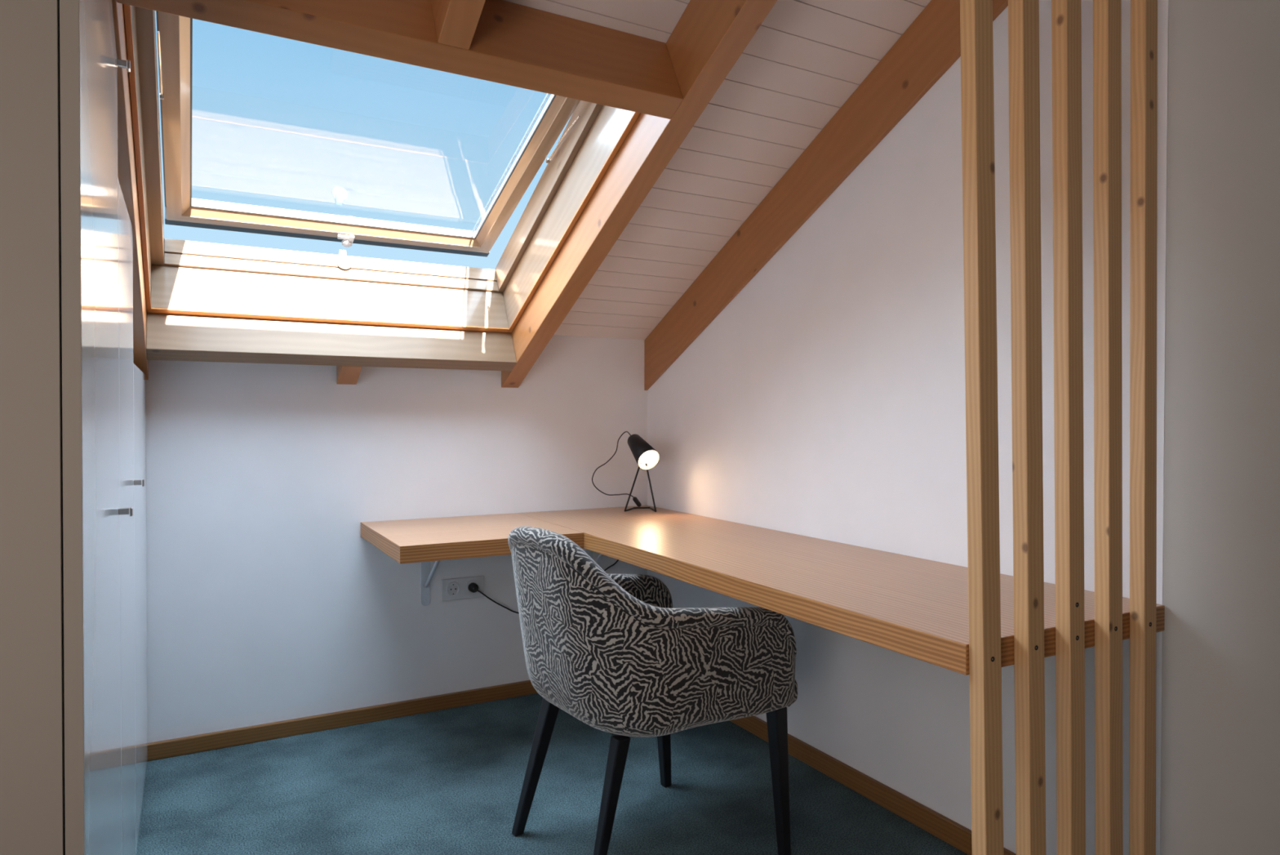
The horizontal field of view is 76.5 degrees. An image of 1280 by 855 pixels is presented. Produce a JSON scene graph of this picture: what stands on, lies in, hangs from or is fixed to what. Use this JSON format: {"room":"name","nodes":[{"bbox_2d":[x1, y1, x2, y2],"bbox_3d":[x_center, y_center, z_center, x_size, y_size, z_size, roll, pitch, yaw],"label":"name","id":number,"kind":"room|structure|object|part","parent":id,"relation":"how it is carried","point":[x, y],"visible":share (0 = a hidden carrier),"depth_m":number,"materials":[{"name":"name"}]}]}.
{"room":"home office","nodes":[
{"label":"home office","id":0,"kind":"room"},
{"bbox_2d":[146,334,647,742],"bbox_3d":[-1.154,0.293,3.039,2.850,1.620,0.120,0,1,-29],"label":"wall","id":1,"kind":"structure","parent":0,"point":[268,601],"depth_m":3.00,"materials":[{"name":"white paint"}]},
{"bbox_2d":[146,680,537,760],"bbox_3d":[-0.806,1.075,3.161,1.929,0.055,0.022,0,1,-29],"label":"baseboard","id":2,"kind":"structure","parent":1,"relation":"attached to","point":[274,730],"depth_m":2.97,"materials":[{"name":"brown wood"}]},
{"bbox_2d":[420,560,439,605],"bbox_3d":[-0.732,0.552,2.968,0.036,0.285,0.419,0,1,-29],"label":"bracket","id":3,"kind":"object","parent":1,"relation":"attached to","point":[426,575],"visible":0.47,"depth_m":3.14,"materials":[{"name":"white metal"}]},
{"bbox_3d":[-0.832,0.549,3.149,0.036,0.285,0.005,0,1,-29],"label":"wall plate","id":4,"kind":"part","parent":3,"relation":"part of","materials":[{"name":"white metal"}]},
{"bbox_2d":[441,575,484,600],"bbox_3d":[-0.701,0.637,3.218,0.172,0.086,0.014,0,1,-29],"label":"wall socket","id":5,"kind":"object","parent":1,"relation":"attached to","point":[452,588],"visible":0.99,"depth_m":3.21,"materials":[{"name":"white plastic"}]},
{"bbox_2d":[468,559,618,613],"bbox_3d":[-0.338,0.581,3.394,0.767,0.354,0.049,0,1,-29],"label":"lead","id":6,"kind":"object","parent":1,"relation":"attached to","point":[473,587],"visible":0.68,"depth_m":3.22,"materials":[{"name":"black rubber"}]},
{"bbox_2d":[585,548,604,563],"bbox_3d":[-0.118,0.549,3.310,0.036,0.285,0.419,0,1,-29],"label":"bracket","id":7,"kind":"object","parent":1,"relation":"attached to","point":[588,552],"visible":0.02,"depth_m":3.48,"materials":[{"name":"white metal"}]},
{"bbox_3d":[-0.219,0.547,3.490,0.036,0.285,0.005,0,1,-29],"label":"wall plate","id":8,"kind":"part","parent":7,"relation":"part of","materials":[{"name":"white metal"}]},
{"bbox_2d":[136,693,968,854],"bbox_3d":[0.692,1.183,0.862,3.950,0.100,5.700,0,1,-29],"label":"floor","id":9,"kind":"structure","parent":0,"point":[446,781],"depth_m":2.45,"materials":[{"name":"teal carpet"}]},
{"bbox_2d":[0,0,147,854],"bbox_3d":[-1.539,0.023,1.683,0.856,2.190,1.865,0,1,-29],"label":"wardrobe","id":10,"kind":"object","parent":9,"relation":"on","point":[73,668],"visible":1,"depth_m":1.06,"materials":[{"name":"beige laminate"}]},
{"bbox_3d":[-1.111,0.079,0.867,0.808,2.100,0.018,0,1,-29],"label":"panel","id":11,"kind":"part","parent":10,"relation":"part of","materials":[{"name":"beige laminate"}]},
{"bbox_3d":[-0.903,0.023,1.351,0.021,2.178,0.663,0,1,-29],"label":"door","id":12,"kind":"part","parent":10,"relation":"part of","materials":[{"name":"white paint"}]},
{"bbox_3d":[-1.027,-0.720,1.614,0.024,0.017,0.020,0,1,-29],"label":"knob","id":13,"kind":"part","parent":10,"relation":"part of","materials":[{"name":"silver metal"}]},
{"bbox_3d":[-1.029,0.169,1.625,0.024,0.017,0.020,0,1,-29],"label":"knob","id":14,"kind":"part","parent":10,"relation":"part of","materials":[{"name":"silver metal"}]},
{"bbox_3d":[-1.188,0.298,1.864,0.021,1.613,0.496,0,1,-29],"label":"door","id":15,"kind":"part","parent":10,"relation":"part of","materials":[{"name":"white paint"}]},
{"bbox_3d":[-1.272,0.141,2.061,0.024,0.017,0.020,0,1,-29],"label":"knob","id":16,"kind":"part","parent":10,"relation":"part of","materials":[{"name":"silver metal"}]},
{"bbox_3d":[-1.479,0.464,2.390,0.021,1.268,0.694,0,1,-29],"label":"door","id":17,"kind":"part","parent":10,"relation":"part of","materials":[{"name":"white paint"}]},
{"bbox_2d":[507,525,797,854],"bbox_3d":[0.001,0.681,2.182,0.666,0.868,0.582,0,1,-35],"label":"armchair","id":18,"kind":"object","parent":9,"relation":"on","point":[613,652],"visible":0.99,"depth_m":1.94,"materials":[{"name":"fabric"}]},
{"bbox_3d":[-0.281,0.922,2.231,0.139,0.384,0.050,0,1,-17],"label":"leg","id":19,"kind":"part","parent":18,"relation":"part of","materials":[{"name":"black wood"}]},
{"bbox_3d":[-0.075,0.927,1.917,0.103,0.384,0.040,0,1,-29],"label":"leg","id":20,"kind":"part","parent":18,"relation":"part of","materials":[{"name":"black wood"}]},
{"bbox_3d":[0.071,0.920,2.500,0.065,0.384,0.045,0,1,-35],"label":"leg","id":21,"kind":"part","parent":18,"relation":"part of","materials":[{"name":"black wood"}]},
{"bbox_3d":[0.365,0.925,2.130,0.042,0.384,0.065,0,1,-35],"label":"leg","id":22,"kind":"part","parent":18,"relation":"part of","materials":[{"name":"black wood"}]},
{"bbox_3d":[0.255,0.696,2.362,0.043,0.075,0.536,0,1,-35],"label":"seat","id":23,"kind":"part","parent":18,"relation":"part of","materials":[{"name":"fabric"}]},
{"bbox_2d":[960,0,1004,854],"bbox_3d":[0.585,-0.155,1.393,0.126,2.562,0.031,0,1,-29],"label":"screen slat","id":24,"kind":"object","parent":9,"relation":"on","point":[975,15],"visible":1,"depth_m":1.38,"materials":[{"name":"brown wood"}]},
{"bbox_2d":[1008,0,1045,854],"bbox_3d":[0.692,-0.155,1.452,0.112,2.562,0.031,0,1,-29],"label":"screen slat","id":25,"kind":"object","parent":9,"relation":"on","point":[1023,15],"visible":1,"depth_m":1.44,"materials":[{"name":"brown wood"}]},
{"bbox_2d":[1051,0,1085,854],"bbox_3d":[0.798,-0.156,1.511,0.104,2.562,0.031,0,1,-29],"label":"screen slat","id":26,"kind":"object","parent":9,"relation":"on","point":[1066,15],"visible":1,"depth_m":1.50,"materials":[{"name":"brown wood"}]},
{"bbox_2d":[1093,0,1123,854],"bbox_3d":[0.906,-0.156,1.572,0.093,2.562,0.031,0,1,-29],"label":"screen slat","id":27,"kind":"object","parent":9,"relation":"on","point":[1107,14],"visible":1,"depth_m":1.56,"materials":[{"name":"brown wood"}]},
{"bbox_2d":[1128,0,1157,854],"bbox_3d":[1.011,-0.157,1.630,0.078,2.562,0.031,0,1,-29],"label":"screen slat","id":28,"kind":"object","parent":9,"relation":"on","point":[1144,13],"visible":1,"depth_m":1.62,"materials":[{"name":"brown wood"}]},
{"bbox_2d":[503,0,690,43],"bbox_3d":[-0.077,-1.478,1.142,1.280,0.983,1.806,0,1,-29],"label":"ceiling","id":29,"kind":"structure","parent":0,"point":[654,20],"depth_m":2.04,"materials":[{"name":"white wood"}]},
{"bbox_2d":[123,4,640,332],"bbox_3d":[-0.803,-0.792,2.459,1.384,0.858,1.398,0,1,-29],"label":"window","id":30,"kind":"structure","parent":29,"relation":"attached to","point":[182,277],"depth_m":2.77,"materials":[{"name":"brown wood"}]},
{"bbox_3d":[-1.235,-0.926,2.091,0.009,0.080,0.259,0,1,-29],"label":"stay arm","id":31,"kind":"part","parent":30,"relation":"part of","materials":[{"name":"silver metal"}]},
{"bbox_3d":[-1.086,-0.687,2.991,0.056,0.039,0.061,0,1,-29],"label":"sash handle","id":32,"kind":"part","parent":30,"relation":"part of","materials":[{"name":"white plastic"}]},
{"bbox_3d":[-0.825,-0.920,2.502,1.118,0.456,1.154,0,1,-29],"label":"sash frame","id":33,"kind":"part","parent":30,"relation":"part of","materials":[{"name":"brown wood"}]},
{"bbox_3d":[-0.252,-0.931,2.638,0.009,0.080,0.259,0,1,-29],"label":"stay arm","id":34,"kind":"part","parent":30,"relation":"part of","materials":[{"name":"silver metal"}]},
{"bbox_2d":[431,0,485,49],"bbox_3d":[-0.050,-1.308,1.133,0.070,0.961,1.654,0,1,-29],"label":"rafter","id":35,"kind":"object","parent":29,"relation":"attached to","point":[455,21],"visible":1,"depth_m":1.74,"materials":[{"name":"brown wood"}]},
{"bbox_2d":[554,0,931,339],"bbox_3d":[0.491,-1.155,2.231,0.770,1.654,3.147,0,1,-29],"label":"ceiling","id":36,"kind":"structure","parent":0,"point":[806,59],"depth_m":2.60,"materials":[{"name":"white wood"}]},
{"bbox_2d":[501,0,777,387],"bbox_3d":[0.195,-1.001,1.999,0.074,1.713,2.980,0,1,-29],"label":"rafter","id":37,"kind":"object","parent":36,"relation":"attached to","point":[709,37],"visible":0.73,"depth_m":2.31,"materials":[{"name":"brown wood"}]},
{"bbox_2d":[146,312,516,370],"bbox_3d":[-1.046,-0.323,2.900,1.224,0.209,0.150,0,1,-29],"label":"window sill","id":38,"kind":"structure","parent":37,"relation":"attached to","point":[169,336],"depth_m":2.81,"materials":[{"name":"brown wood"}]},
{"bbox_2d":[116,0,683,119],"bbox_3d":[-0.460,-0.910,1.843,1.224,0.210,0.152,0,1,-29],"label":"header beam","id":39,"kind":"structure","parent":37,"relation":"attached to","point":[513,44],"depth_m":1.86,"materials":[{"name":"brown wood"}]},
{"bbox_2d":[644,0,1008,390],"bbox_3d":[0.752,-1.004,2.309,0.017,1.713,2.980,0,1,-29],"label":"rafter","id":40,"kind":"object","parent":36,"relation":"attached to","point":[931,45],"visible":1,"depth_m":2.60,"materials":[{"name":"brown wood"}]},
{"bbox_2d":[647,0,1279,854],"bbox_3d":[1.973,-0.442,1.497,1.320,3.140,5.600,0,1,-29],"label":"wall","id":41,"kind":"structure","parent":0,"point":[826,399],"depth_m":2.03,"materials":[{"name":"white paint"}]},
{"bbox_2d":[360,505,1164,675],"bbox_3d":[0.030,0.390,2.369,1.232,0.054,2.202,0,1,-29],"label":"desk","id":42,"kind":"object","parent":41,"relation":"attached to","point":[913,606],"visible":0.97,"depth_m":2.17,"materials":[{"name":"brown wood"}]},
{"bbox_2d":[360,512,583,563],"bbox_3d":[-0.617,0.383,2.899,0.616,0.054,0.647,0,1,-29],"label":"countertop","id":43,"kind":"structure","parent":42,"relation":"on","point":[445,538],"depth_m":2.74,"materials":[{"name":"brown wood"}]},
{"bbox_2d":[591,431,659,511],"bbox_3d":[-0.063,0.183,3.397,0.282,0.335,0.192,0,1,-5],"label":"desk lamp","id":44,"kind":"object","parent":42,"relation":"on","point":[646,457],"visible":1,"depth_m":3.37,"materials":[{"name":"black metal"}]},
{"bbox_3d":[-0.096,0.161,3.367,0.228,0.290,0.053,-1,1,-43],"label":"cord","id":45,"kind":"part","parent":44,"relation":"part of","materials":[{"name":"black rubber"}]},
{"bbox_2d":[632,496,641,506],"bbox_3d":[-0.012,0.312,3.412,0.039,0.044,0.019,0,1,-29],"label":"switch","id":46,"kind":"object","parent":44,"relation":"attached to","point":[634,499],"depth_m":3.40,"materials":[{"name":"black plastic"}]},
{"bbox_3d":[0.006,0.103,3.395,0.100,0.148,0.179,0,1,-29],"label":"lamp shade","id":47,"kind":"part","parent":44,"relation":"part of","materials":[{"name":"black metal"}]},
{"bbox_3d":[0.018,0.113,3.375,0.060,0.069,0.083,0,1,-29],"label":"bulb","id":48,"kind":"part","parent":44,"relation":"part of","materials":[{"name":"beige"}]},
{"bbox_2d":[729,715,1016,854],"bbox_3d":[0.564,1.080,2.667,0.016,0.062,2.174,0,1,-29],"label":"baseboard","id":49,"kind":"structure","parent":41,"relation":"attached to","point":[940,825],"depth_m":2.41,"materials":[{"name":"brown wood"}]},
{"bbox_3d":[-1.326,-1.146,1.219,0.830,1.654,3.147,0,1,-29],"label":"ceiling","id":50,"kind":"structure","parent":0,"visible":0},
{"bbox_2d":[111,0,148,380],"bbox_3d":[-0.942,-0.996,1.365,0.082,1.713,2.980,0,1,-29],"label":"rafter","id":51,"kind":"object","parent":50,"relation":"attached to","point":[126,170],"visible":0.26,"depth_m":1.96,"materials":[{"name":"brown wood"}]},
{"bbox_3d":[-1.122,-0.432,3.027,1.280,0.183,0.204,0,1,-29],"label":"ceiling","id":52,"kind":"structure","parent":0,"visible":0},
{"bbox_2d":[336,365,362,384],"bbox_3d":[-1.056,-0.278,2.949,0.070,0.238,0.119,0,1,-29],"label":"rafter","id":53,"kind":"object","parent":52,"relation":"attached to","point":[345,375],"visible":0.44,"depth_m":2.95,"materials":[{"name":"brown wood"}]}
]}

